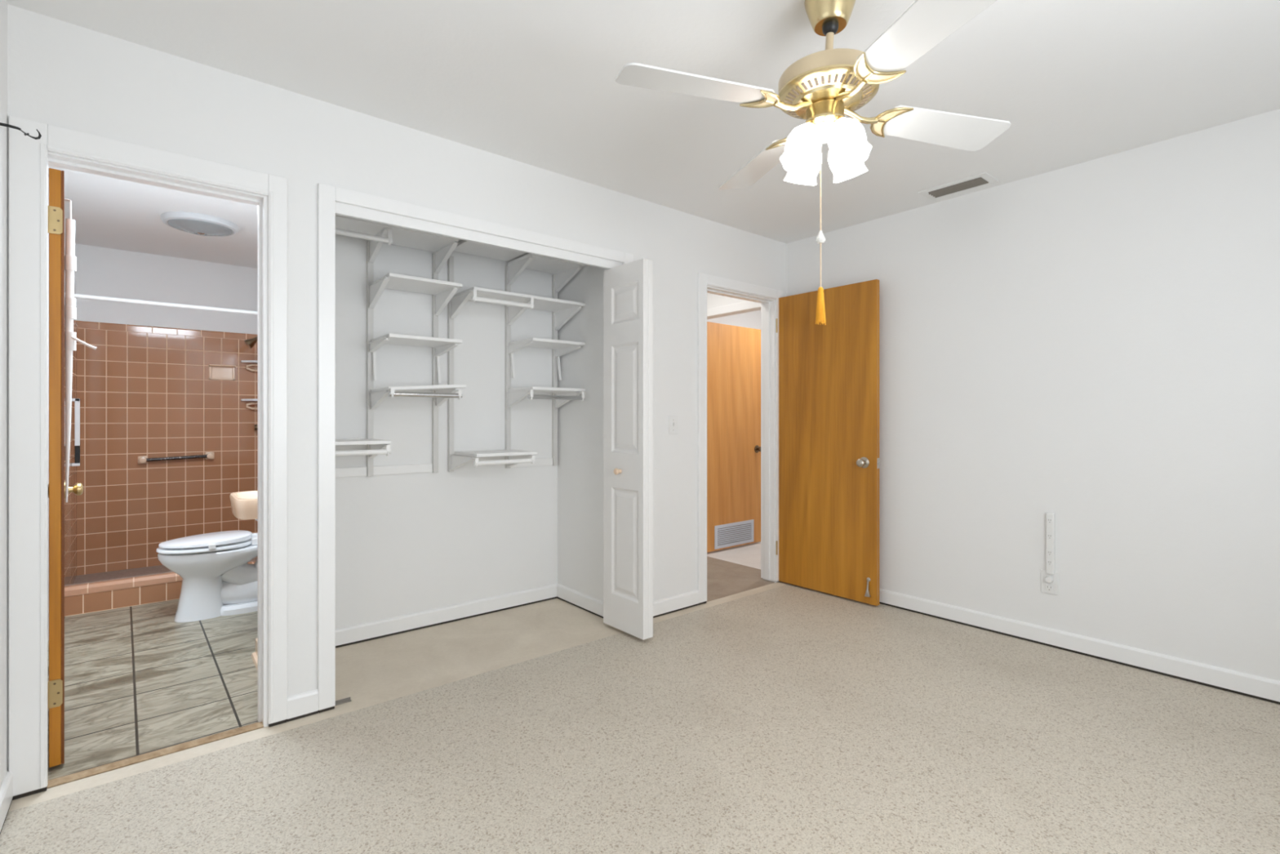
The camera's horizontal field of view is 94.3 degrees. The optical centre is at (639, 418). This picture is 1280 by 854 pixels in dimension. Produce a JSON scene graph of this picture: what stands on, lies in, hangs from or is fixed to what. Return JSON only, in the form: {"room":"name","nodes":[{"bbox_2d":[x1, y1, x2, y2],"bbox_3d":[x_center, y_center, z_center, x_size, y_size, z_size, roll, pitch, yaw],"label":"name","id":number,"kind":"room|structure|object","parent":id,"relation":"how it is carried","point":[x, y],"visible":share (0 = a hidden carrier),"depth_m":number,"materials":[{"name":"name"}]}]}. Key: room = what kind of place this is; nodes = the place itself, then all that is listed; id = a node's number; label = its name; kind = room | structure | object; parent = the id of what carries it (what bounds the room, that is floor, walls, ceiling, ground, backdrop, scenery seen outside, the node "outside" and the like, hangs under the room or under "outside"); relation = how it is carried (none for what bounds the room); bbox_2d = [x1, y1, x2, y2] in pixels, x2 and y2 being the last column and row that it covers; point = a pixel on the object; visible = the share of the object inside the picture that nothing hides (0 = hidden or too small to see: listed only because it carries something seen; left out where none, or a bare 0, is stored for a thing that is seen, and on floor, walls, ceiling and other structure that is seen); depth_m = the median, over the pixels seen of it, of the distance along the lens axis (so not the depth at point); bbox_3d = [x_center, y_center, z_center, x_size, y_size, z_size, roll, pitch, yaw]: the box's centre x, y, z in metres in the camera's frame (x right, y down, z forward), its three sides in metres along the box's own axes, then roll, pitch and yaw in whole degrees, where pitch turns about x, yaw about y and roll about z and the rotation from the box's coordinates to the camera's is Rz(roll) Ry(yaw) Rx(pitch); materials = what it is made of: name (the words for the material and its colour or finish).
{"room":"empty bedroom","nodes":[
{"label":"empty bedroom","id":0,"kind":"room"},
{"bbox_2d":[0,0,7,787],"bbox_3d":[-0.893,-0.051,0.467,0.120,2.440,3.420,0,0,-40],"label":"wall","id":1,"kind":"structure","parent":0,"point":[3,4],"depth_m":1.77,"materials":[{"name":"white paint"}]},
{"bbox_2d":[0,770,13,833],"bbox_3d":[-0.877,1.117,0.552,0.013,0.081,3.290,0,0,-40],"label":"baseboard","id":2,"kind":"structure","parent":1,"relation":"attached to","point":[6,787],"depth_m":1.74,"materials":[{"name":"white paint"}]},
{"bbox_2d":[0,122,41,139],"bbox_3d":[-1.810,-0.840,1.734,0.089,0.031,0.008,0,0,-40],"label":"wall hook","id":3,"kind":"object","parent":1,"relation":"attached to","point":[1,123],"visible":1,"depth_m":1.73,"materials":[{"name":"black metal"}]},
{"bbox_2d":[47,175,75,642],"bbox_3d":[-3.171,-0.051,3.099,0.120,2.440,3.300,0,0,-40],"label":"wall","id":4,"kind":"structure","parent":0,"point":[47,175],"depth_m":3.13,"materials":[{"name":"white paint"}]},
{"bbox_2d":[64,304,76,584],"bbox_3d":[-3.681,0.232,3.814,0.008,1.875,1.292,0,0,-40],"label":"tile wall","id":5,"kind":"structure","parent":4,"relation":"attached to","point":[70,507],"depth_m":4.04,"materials":[{"name":"tile"}]},
{"bbox_2d":[71,398,79,466],"bbox_3d":[-3.825,0.092,4.025,0.041,0.457,0.030,0,0,-40],"label":"wall bar","id":6,"kind":"object","parent":4,"relation":"attached to","point":[77,401],"visible":0.98,"depth_m":4.02,"materials":[{"name":"white metal"}]},
{"bbox_2d":[64,560,255,586],"bbox_3d":[-3.009,1.027,3.933,1.179,0.048,0.044,0,0,-40],"label":"trim","id":7,"kind":"structure","parent":4,"relation":"attached to","point":[255,560],"depth_m":3.73,"materials":[{"name":"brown tile"}]},
{"bbox_2d":[64,292,257,315],"bbox_3d":[-2.991,-0.739,3.912,1.195,0.060,0.060,0,0,-40],"label":"shower rod","id":8,"kind":"object","parent":4,"relation":"attached to","point":[76,295],"visible":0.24,"depth_m":3.83,"materials":[{"name":"white plastic"}]},
{"bbox_2d":[73,556,257,583],"bbox_3d":[-3.333,1.179,4.323,1.195,0.080,0.970,0,0,-40],"label":"floor","id":9,"kind":"structure","parent":0,"point":[160,568],"depth_m":4.36,"materials":[{"name":"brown tile"}]},
{"bbox_2d":[75,244,257,334],"bbox_3d":[-3.681,-0.051,4.742,1.195,2.440,0.120,0,0,-40],"label":"wall","id":10,"kind":"structure","parent":0,"point":[100,271],"depth_m":4.63,"materials":[{"name":"white paint"}]},
{"bbox_2d":[76,327,257,575],"bbox_3d":[-3.640,0.255,4.693,1.195,1.829,0.008,0,0,-40],"label":"tile wall","id":11,"kind":"structure","parent":10,"relation":"attached to","point":[153,395],"depth_m":4.60,"materials":[{"name":"brown tile"}]},
{"bbox_2d":[76,320,257,339],"bbox_3d":[-3.640,-0.686,4.693,1.195,0.052,0.009,0,0,-40],"label":"cap","id":12,"kind":"object","parent":10,"relation":"attached to","point":[80,324],"visible":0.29,"depth_m":4.62,"materials":[{"name":"tile"}]},
{"bbox_2d":[137,452,213,463],"bbox_3d":[-3.628,0.308,4.655,0.475,0.075,0.066,0,0,-40],"label":"towel bar","id":13,"kind":"object","parent":10,"relation":"attached to","point":[208,455],"visible":1,"depth_m":4.63,"materials":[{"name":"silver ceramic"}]},
{"bbox_2d":[208,364,235,380],"bbox_3d":[-3.410,-0.377,4.846,0.179,0.121,0.051,0,0,-40],"label":"soap dish","id":14,"kind":"object","parent":10,"relation":"attached to","point":[224,372],"visible":1,"depth_m":4.86,"materials":[{"name":"beige ceramic"}]},
{"bbox_2d":[240,360,257,371],"bbox_3d":[-3.224,-0.439,4.968,0.188,0.090,0.100,0,0,-40],"label":"shower shelf","id":15,"kind":"object","parent":10,"relation":"attached to","point":[242,361],"visible":0.62,"depth_m":4.95,"materials":[{"name":"white metal"}]},
{"bbox_2d":[240,398,257,409],"bbox_3d":[-3.224,-0.119,4.968,0.188,0.090,0.100,0,0,-40],"label":"shower shelf","id":16,"kind":"object","parent":10,"relation":"attached to","point":[248,399],"visible":0.59,"depth_m":4.94,"materials":[{"name":"white metal"}]},
{"bbox_2d":[7,4,786,770],"bbox_3d":[-0.476,-0.051,3.114,4.145,2.440,0.120,0,0,-40],"label":"wall","id":17,"kind":"structure","parent":0,"point":[60,73],"depth_m":2.36,"materials":[{"name":"white paint"}]},
{"bbox_2d":[47,168,83,767],"bbox_3d":[-2.155,0.163,2.174,0.143,1.988,0.594,0,0,-40],"label":"bathroom door","id":18,"kind":"structure","parent":17,"relation":"in","point":[55,209],"depth_m":1.98,"materials":[{"name":"brown wood"}]},
{"bbox_2d":[64,198,97,502],"bbox_3d":[-2.170,-0.258,2.276,0.134,1.154,0.035,0,0,-33],"label":"rack","id":19,"kind":"object","parent":18,"relation":"hanging from","point":[70,260],"visible":0.98,"depth_m":2.26,"materials":[{"name":"white plastic"}]},
{"bbox_2d":[8,115,287,795],"bbox_3d":[-1.684,0.121,2.098,0.741,2.095,0.140,0,0,-40],"label":"door frame","id":20,"kind":"structure","parent":17,"relation":"attached to","point":[28,156],"depth_m":1.86,"materials":[{"name":"white paint"}]},
{"bbox_2d":[47,721,263,788],"bbox_3d":[-1.670,1.190,2.077,0.597,0.059,0.050,0,0,-40],"label":"trim","id":21,"kind":"structure","parent":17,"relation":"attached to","point":[141,757],"depth_m":2.05,"materials":[{"name":"beige wood"}]},
{"bbox_2d":[251,651,257,669],"bbox_3d":[-1.684,1.160,2.657,0.017,0.018,0.700,0,0,-40],"label":"trim","id":22,"kind":"structure","parent":17,"relation":"attached to","point":[254,655],"depth_m":2.86,"materials":[{"name":"beige wood"}]},
{"bbox_2d":[286,710,318,721],"bbox_3d":[-1.322,1.163,2.326,0.107,0.012,0.012,0,0,-40],"label":"trim","id":23,"kind":"structure","parent":17,"relation":"attached to","point":[315,712],"depth_m":2.32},
{"bbox_2d":[287,688,318,719],"bbox_3d":[-1.321,1.117,2.326,0.107,0.081,0.013,0,0,-40],"label":"baseboard","id":24,"kind":"structure","parent":17,"relation":"attached to","point":[307,702],"depth_m":2.32,"materials":[{"name":"white paint"}]},
{"bbox_2d":[12,600,706,799],"bbox_3d":[-0.756,1.163,2.796,3.055,0.012,0.012,0,0,-40],"label":"baseboard","id":25,"kind":"structure","parent":17,"relation":"attached to","point":[36,791],"depth_m":1.86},
{"bbox_2d":[317,182,633,710],"bbox_3d":[-0.660,0.112,2.872,1.608,2.091,0.018,0,0,-40],"label":"door frame","id":26,"kind":"structure","parent":17,"relation":"attached to","point":[327,195],"depth_m":2.38,"materials":[{"name":"white paint"}]},
{"bbox_2d":[335,201,622,269],"bbox_3d":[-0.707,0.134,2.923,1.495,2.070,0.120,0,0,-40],"label":"door track","id":27,"kind":"object","parent":17,"relation":"attached to","point":[341,209],"depth_m":2.76,"materials":[{"name":"white metal"}]},
{"bbox_2d":[603,257,653,639],"bbox_3d":[-0.085,0.158,3.219,0.110,1.978,0.351,0,0,-40],"label":"bifold closet door","id":28,"kind":"structure","parent":17,"relation":"in","point":[628,288],"depth_m":3.17,"materials":[{"name":"white paint"}]},
{"bbox_2d":[668,415,677,434],"bbox_3d":[0.204,0.038,3.591,0.072,0.115,0.016,0,0,-40],"label":"light switch","id":29,"kind":"object","parent":17,"relation":"attached to","point":[673,420],"visible":1,"depth_m":3.59,"materials":[{"name":"white plastic"}]},
{"bbox_2d":[653,590,698,617],"bbox_3d":[0.161,1.117,3.557,0.530,0.081,0.013,0,0,-40],"label":"baseboard","id":30,"kind":"structure","parent":17,"relation":"attached to","point":[686,599],"depth_m":3.59,"materials":[{"name":"white paint"}]},
{"bbox_2d":[697,272,782,603],"bbox_3d":[0.657,0.127,4.043,0.855,2.085,0.140,0,0,-40],"label":"door frame","id":31,"kind":"structure","parent":17,"relation":"attached to","point":[704,280],"depth_m":4.22,"materials":[{"name":"white paint"}]},
{"bbox_2d":[335,234,557,629],"bbox_3d":[-1.168,-0.051,3.450,1.760,2.440,0.140,0,0,-40],"label":"wall","id":32,"kind":"structure","parent":0,"point":[406,544],"depth_m":3.38,"materials":[{"name":"white paint"}]},
{"bbox_2d":[335,466,366,477],"bbox_3d":[-1.571,0.277,3.014,0.343,0.048,0.016,0,0,-40],"label":"batten","id":33,"kind":"object","parent":32,"relation":"attached to","point":[352,471],"visible":0.44,"depth_m":3.07,"materials":[{"name":"white wood"}]},
{"bbox_2d":[366,240,373,476],"bbox_3d":[-1.424,-0.314,3.129,0.028,1.235,0.026,0,0,-40],"label":"shelf standard","id":34,"kind":"object","parent":32,"relation":"attached to","point":[369,265],"visible":0.8,"depth_m":3.12,"materials":[{"name":"white metal"}]},
{"bbox_2d":[335,438,391,457],"bbox_3d":[-1.443,0.155,2.882,0.370,0.098,0.330,0,0,-40],"label":"closet shelf","id":35,"kind":"object","parent":34,"relation":"attached to","point":[377,446],"visible":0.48,"depth_m":2.83,"materials":[{"name":"white wood"}]},
{"bbox_2d":[335,214,458,273],"bbox_3d":[-1.319,-0.885,3.005,0.718,0.133,0.299,0,0,-40],"label":"closet shelf","id":36,"kind":"object","parent":34,"relation":"attached to","point":[377,233],"visible":0.59,"depth_m":3.02,"materials":[{"name":"white wood"}]},
{"bbox_2d":[368,272,462,315],"bbox_3d":[-1.180,-0.645,3.120,0.388,0.133,0.299,0,0,-40],"label":"closet shelf","id":37,"kind":"object","parent":34,"relation":"attached to","point":[443,291],"visible":1,"depth_m":3.09,"materials":[{"name":"white wood"}]},
{"bbox_2d":[368,333,462,382],"bbox_3d":[-1.180,-0.307,3.120,0.388,0.218,0.299,0,0,-40],"label":"closet shelf","id":38,"kind":"object","parent":34,"relation":"attached to","point":[442,345],"visible":1,"depth_m":3.10,"materials":[{"name":"white wood"}]},
{"bbox_2d":[368,383,466,409],"bbox_3d":[-1.161,-0.115,3.117,0.408,0.136,0.330,0,0,-40],"label":"closet shelf","id":39,"kind":"object","parent":34,"relation":"attached to","point":[443,392],"visible":1,"depth_m":3.03,"materials":[{"name":"white wood"}]},
{"bbox_2d":[373,463,432,475],"bbox_3d":[-1.294,0.277,3.244,0.317,0.048,0.016,0,0,-40],"label":"batten","id":40,"kind":"object","parent":32,"relation":"attached to","point":[419,468],"visible":1,"depth_m":3.23,"materials":[{"name":"white wood"}]},
{"bbox_2d":[431,253,438,472],"bbox_3d":[-1.156,-0.314,3.352,0.028,1.235,0.026,0,0,-40],"label":"shelf standard","id":41,"kind":"object","parent":32,"relation":"attached to","point":[434,276],"visible":0.78,"depth_m":3.34,"materials":[{"name":"white metal"}]},
{"bbox_2d":[335,583,558,648],"bbox_3d":[-1.119,1.117,3.391,1.520,0.081,0.013,0,0,-40],"label":"baseboard","id":42,"kind":"structure","parent":32,"relation":"attached to","point":[356,633],"depth_m":3.37,"materials":[{"name":"white paint"}]},
{"bbox_2d":[447,256,453,471],"bbox_3d":[-1.087,-0.314,3.409,0.028,1.235,0.026,0,0,-40],"label":"shelf standard","id":43,"kind":"object","parent":32,"relation":"attached to","point":[451,260],"visible":0.8,"depth_m":3.40,"materials":[{"name":"white metal"}]},
{"bbox_2d":[505,266,511,468],"bbox_3d":[-0.810,-0.314,3.639,0.028,1.235,0.026,0,0,-40],"label":"shelf standard","id":44,"kind":"object","parent":32,"relation":"attached to","point":[508,287],"visible":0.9,"depth_m":3.63,"materials":[{"name":"white metal"}]},
{"bbox_2d":[453,240,526,261],"bbox_3d":[-0.854,-0.968,3.391,0.360,0.018,0.298,0,0,-40],"label":"closet shelf","id":45,"kind":"object","parent":44,"relation":"attached to","point":[463,246],"visible":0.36,"depth_m":3.40,"materials":[{"name":"white wood"}]},
{"bbox_2d":[449,448,537,469],"bbox_3d":[-0.828,0.240,3.392,0.400,0.103,0.332,0,0,-40],"label":"closet shelf","id":46,"kind":"object","parent":44,"relation":"attached to","point":[515,456],"visible":1,"depth_m":3.31,"materials":[{"name":"white wood"}]},
{"bbox_2d":[450,286,585,329],"bbox_3d":[-0.702,-0.639,3.497,0.737,0.133,0.332,0,0,-40],"label":"closet shelf","id":47,"kind":"object","parent":44,"relation":"attached to","point":[517,303],"visible":1,"depth_m":3.41,"materials":[{"name":"white wood"}]},
{"bbox_2d":[511,457,552,467],"bbox_3d":[-0.685,0.277,3.750,0.302,0.048,0.016,0,0,-40],"label":"batten","id":48,"kind":"object","parent":32,"relation":"attached to","point":[539,461],"visible":0.69,"depth_m":3.77,"materials":[{"name":"white wood"}]},
{"bbox_2d":[551,274,557,465],"bbox_3d":[-0.553,-0.314,3.853,0.028,1.235,0.026,0,0,-40],"label":"shelf standard","id":49,"kind":"object","parent":32,"relation":"attached to","point":[554,295],"visible":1,"depth_m":3.84,"materials":[{"name":"white metal"}]},
{"bbox_2d":[507,253,585,292],"bbox_3d":[-0.572,-0.885,3.626,0.374,0.133,0.299,0,0,-40],"label":"closet shelf","id":50,"kind":"object","parent":49,"relation":"attached to","point":[564,271],"visible":0.84,"depth_m":3.61,"materials":[{"name":"white wood"}]},
{"bbox_2d":[507,386,585,407],"bbox_3d":[-0.572,-0.127,3.605,0.399,0.113,0.332,0,0,-40],"label":"closet shelf","id":51,"kind":"object","parent":49,"relation":"attached to","point":[562,396],"visible":1,"depth_m":3.54,"materials":[{"name":"white wood"}]},
{"bbox_2d":[507,337,585,380],"bbox_3d":[-0.572,-0.356,3.626,0.373,0.218,0.299,0,0,-40],"label":"closet shelf","id":52,"kind":"object","parent":49,"relation":"attached to","point":[562,348],"visible":1,"depth_m":3.60,"materials":[{"name":"white wood"}]},
{"bbox_2d":[557,264,608,601],"bbox_3d":[-0.310,-0.051,3.701,0.120,2.440,0.570,0,0,-40],"label":"wall","id":53,"kind":"structure","parent":0,"point":[580,424],"depth_m":3.66,"materials":[{"name":"white paint"}]},
{"bbox_2d":[556,583,603,617],"bbox_3d":[-0.357,1.117,3.653,0.013,0.081,0.557,0,0,-40],"label":"baseboard","id":54,"kind":"structure","parent":53,"relation":"attached to","point":[590,603],"depth_m":3.65,"materials":[{"name":"white paint"}]},
{"bbox_2d":[0,541,1279,853],"bbox_3d":[0.569,1.194,3.209,5.775,0.051,5.530,0,0,-40],"label":"floor","id":55,"kind":"structure","parent":0,"point":[789,718],"depth_m":2.14,"materials":[{"name":"beige carpet"}]},
{"bbox_2d":[64,580,182,616],"bbox_3d":[-2.991,1.110,3.912,1.179,0.118,0.100,0,0,-40],"label":"shower curb","id":56,"kind":"object","parent":55,"relation":"on","point":[145,594],"depth_m":3.67,"materials":[{"name":"brown tile"}]},
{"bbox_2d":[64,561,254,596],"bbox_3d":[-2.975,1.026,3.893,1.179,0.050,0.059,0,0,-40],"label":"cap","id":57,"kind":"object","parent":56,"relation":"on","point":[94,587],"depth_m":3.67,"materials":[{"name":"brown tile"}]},
{"bbox_2d":[155,529,257,622],"bbox_3d":[-2.482,0.781,3.639,0.751,0.775,0.460,0,0,-40],"label":"toilet","id":58,"kind":"object","parent":55,"relation":"on","point":[218,580],"visible":0.58,"depth_m":3.47,"materials":[{"name":"white ceramic"}]},
{"bbox_2d":[335,697,351,705],"bbox_3d":[-1.225,1.163,2.442,0.067,0.012,0.018,0,0,-40],"label":"pivot bracket","id":59,"kind":"object","parent":55,"relation":"on","point":[348,699],"visible":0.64,"depth_m":2.44,"materials":[{"name":"grey metal"}]},
{"bbox_2d":[6,0,1279,268],"bbox_3d":[0.261,-1.321,3.714,6.405,0.100,7.100,0,0,-40],"label":"ceiling","id":60,"kind":"structure","parent":0,"point":[532,82],"depth_m":2.22,"materials":[{"name":"white paint"}]},
{"bbox_2d":[160,211,239,236],"bbox_3d":[-2.846,-1.232,3.849,0.410,0.078,0.410,0,0,-40],"label":"bathroom ceiling light","id":61,"kind":"object","parent":60,"relation":"attached to","point":[197,224],"visible":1,"depth_m":3.76,"materials":[{"name":"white glass"}]},
{"bbox_2d":[615,0,1010,324],"bbox_3d":[0.563,-0.770,1.786,0.992,1.002,0.992,0,0,28],"label":"ceiling fan","id":62,"kind":"object","parent":60,"relation":"hanging from","point":[820,88],"visible":1,"depth_m":1.71,"materials":[{"name":"gold metal"}]},
{"bbox_2d":[917,172,999,200],"bbox_3d":[1.742,-1.266,3.256,0.186,0.011,0.353,0,0,-40],"label":"ceiling vent","id":63,"kind":"object","parent":60,"relation":"in","point":[982,180],"visible":1,"depth_m":3.24,"materials":[{"name":"white plastic"}]},
{"bbox_2d":[706,310,760,329],"bbox_3d":[0.425,-0.051,5.312,3.310,2.440,0.690,0,0,-40],"label":"wall","id":64,"kind":"structure","parent":0,"point":[749,319],"depth_m":6.14,"materials":[{"name":"white paint"}]},
{"bbox_2d":[706,321,760,552],"bbox_3d":[0.849,0.160,5.326,0.770,1.991,0.090,0,0,-40],"label":"door","id":65,"kind":"structure","parent":64,"relation":"in","point":[733,352],"depth_m":5.32,"materials":[{"name":"brown wood"}]},
{"bbox_2d":[714,519,753,549],"bbox_3d":[0.852,1.037,5.338,0.524,0.204,0.007,0,0,-40],"label":"grille","id":66,"kind":"object","parent":65,"relation":"attached to","point":[735,532],"depth_m":5.32,"materials":[{"name":"grey metal"}]},
{"bbox_2d":[706,293,760,319],"bbox_3d":[0.667,-0.051,4.974,0.110,2.440,1.280,0,0,-40],"label":"wall","id":67,"kind":"structure","parent":0,"point":[713,300],"depth_m":4.89,"materials":[{"name":"white paint"}]},
{"bbox_2d":[706,301,760,316],"bbox_3d":[0.734,0.124,4.795,0.015,2.090,0.900,0,0,-40],"label":"door frame","id":68,"kind":"structure","parent":67,"relation":"attached to","point":[745,305],"depth_m":4.77,"materials":[{"name":"white paint"}]},
{"bbox_2d":[786,108,1279,680],"bbox_3d":[2.203,-0.051,3.039,0.120,2.440,3.420,0,0,-40],"label":"wall","id":69,"kind":"structure","parent":0,"point":[1094,344],"depth_m":2.91,"materials":[{"name":"white paint"}]},
{"bbox_2d":[775,279,879,605],"bbox_3d":[1.230,0.148,3.966,0.152,2.018,0.781,0,0,-40],"label":"hall door","id":70,"kind":"structure","parent":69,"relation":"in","point":[828,374],"depth_m":3.91,"materials":[{"name":"brown wood"}]},
{"bbox_2d":[1040,569,1057,595],"bbox_3d":[2.106,0.843,3.054,0.010,0.117,0.076,0,0,-40],"label":"wall outlet","id":71,"kind":"object","parent":69,"relation":"attached to","point":[1046,587],"visible":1,"depth_m":3.05,"materials":[{"name":"white plastic"}]},
{"bbox_2d":[1044,583,1053,591],"bbox_3d":[2.104,0.869,3.053,0.005,0.031,0.034,0,0,-40],"label":"receptacle","id":72,"kind":"object","parent":71,"relation":"attached to","point":[1048,587],"depth_m":3.05,"materials":[{"name":"white plastic"}]},
{"bbox_2d":[1044,512,1054,582],"bbox_3d":[2.099,0.663,3.042,0.035,0.358,0.039,0,0,-40],"label":"power strip","id":73,"kind":"object","parent":69,"relation":"attached to","point":[1050,517],"visible":1,"depth_m":3.04,"materials":[{"name":"white plastic"}]},
{"bbox_2d":[1047,560,1052,565],"bbox_3d":[2.097,0.739,3.038,0.003,0.028,0.022,0,0,-40],"label":"receptacle","id":74,"kind":"object","parent":73,"relation":"attached to","point":[1049,562],"depth_m":3.04,"materials":[{"name":"white plastic"}]},
{"bbox_2d":[1047,550,1052,555],"bbox_3d":[2.097,0.689,3.038,0.003,0.028,0.022,0,0,-40],"label":"receptacle","id":75,"kind":"object","parent":73,"relation":"attached to","point":[1049,552],"depth_m":3.04,"materials":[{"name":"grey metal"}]},
{"bbox_2d":[1047,533,1052,539],"bbox_3d":[2.097,0.604,3.038,0.003,0.028,0.022,0,0,-40],"label":"receptacle","id":76,"kind":"object","parent":73,"relation":"attached to","point":[1049,535],"depth_m":3.04,"materials":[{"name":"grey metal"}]},
{"bbox_2d":[1047,518,1052,524],"bbox_3d":[2.097,0.524,3.038,0.003,0.028,0.022,0,0,-40],"label":"receptacle","id":77,"kind":"object","parent":73,"relation":"attached to","point":[1049,520],"depth_m":3.04,"materials":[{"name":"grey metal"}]},
{"bbox_2d":[879,588,1279,704],"bbox_3d":[2.116,1.117,3.038,0.013,0.081,3.290,0,0,-40],"label":"baseboard","id":78,"kind":"structure","parent":69,"relation":"attached to","point":[1264,687],"depth_m":2.88,"materials":[{"name":"white paint"}]},
{"bbox_3d":[-2.386,-0.051,4.212,0.120,2.440,2.590,0,0,-40],"label":"wall","id":79,"kind":"structure","parent":0,"visible":0},
{"bbox_2d":[229,490,257,520],"bbox_3d":[-1.963,0.456,3.251,0.453,0.277,0.460,0,0,-40],"label":"sink","id":80,"kind":"object","parent":79,"relation":"attached to","point":[243,504],"visible":0.23,"depth_m":2.99,"materials":[{"name":"beige ceramic"}]},
{"bbox_2d":[244,336,257,348],"bbox_3d":[-3.012,-0.641,4.700,0.207,0.180,0.072,0,0,-40],"label":"shower fixture","id":81,"kind":"object","parent":79,"relation":"attached to","point":[250,343],"visible":0.47,"depth_m":4.65,"materials":[{"name":"brown metal"}]},
{"bbox_3d":[-1.572,-0.051,2.653,0.120,2.440,0.570,0,0,-40],"label":"wall","id":82,"kind":"structure","parent":0,"visible":0},
{"bbox_2d":[255,637,257,654],"bbox_3d":[-1.672,1.127,2.667,0.015,0.085,0.700,0,0,-40],"label":"baseboard","id":83,"kind":"structure","parent":82,"relation":"attached to","point":[256,637],"depth_m":2.91,"materials":[{"name":"beige wood"}]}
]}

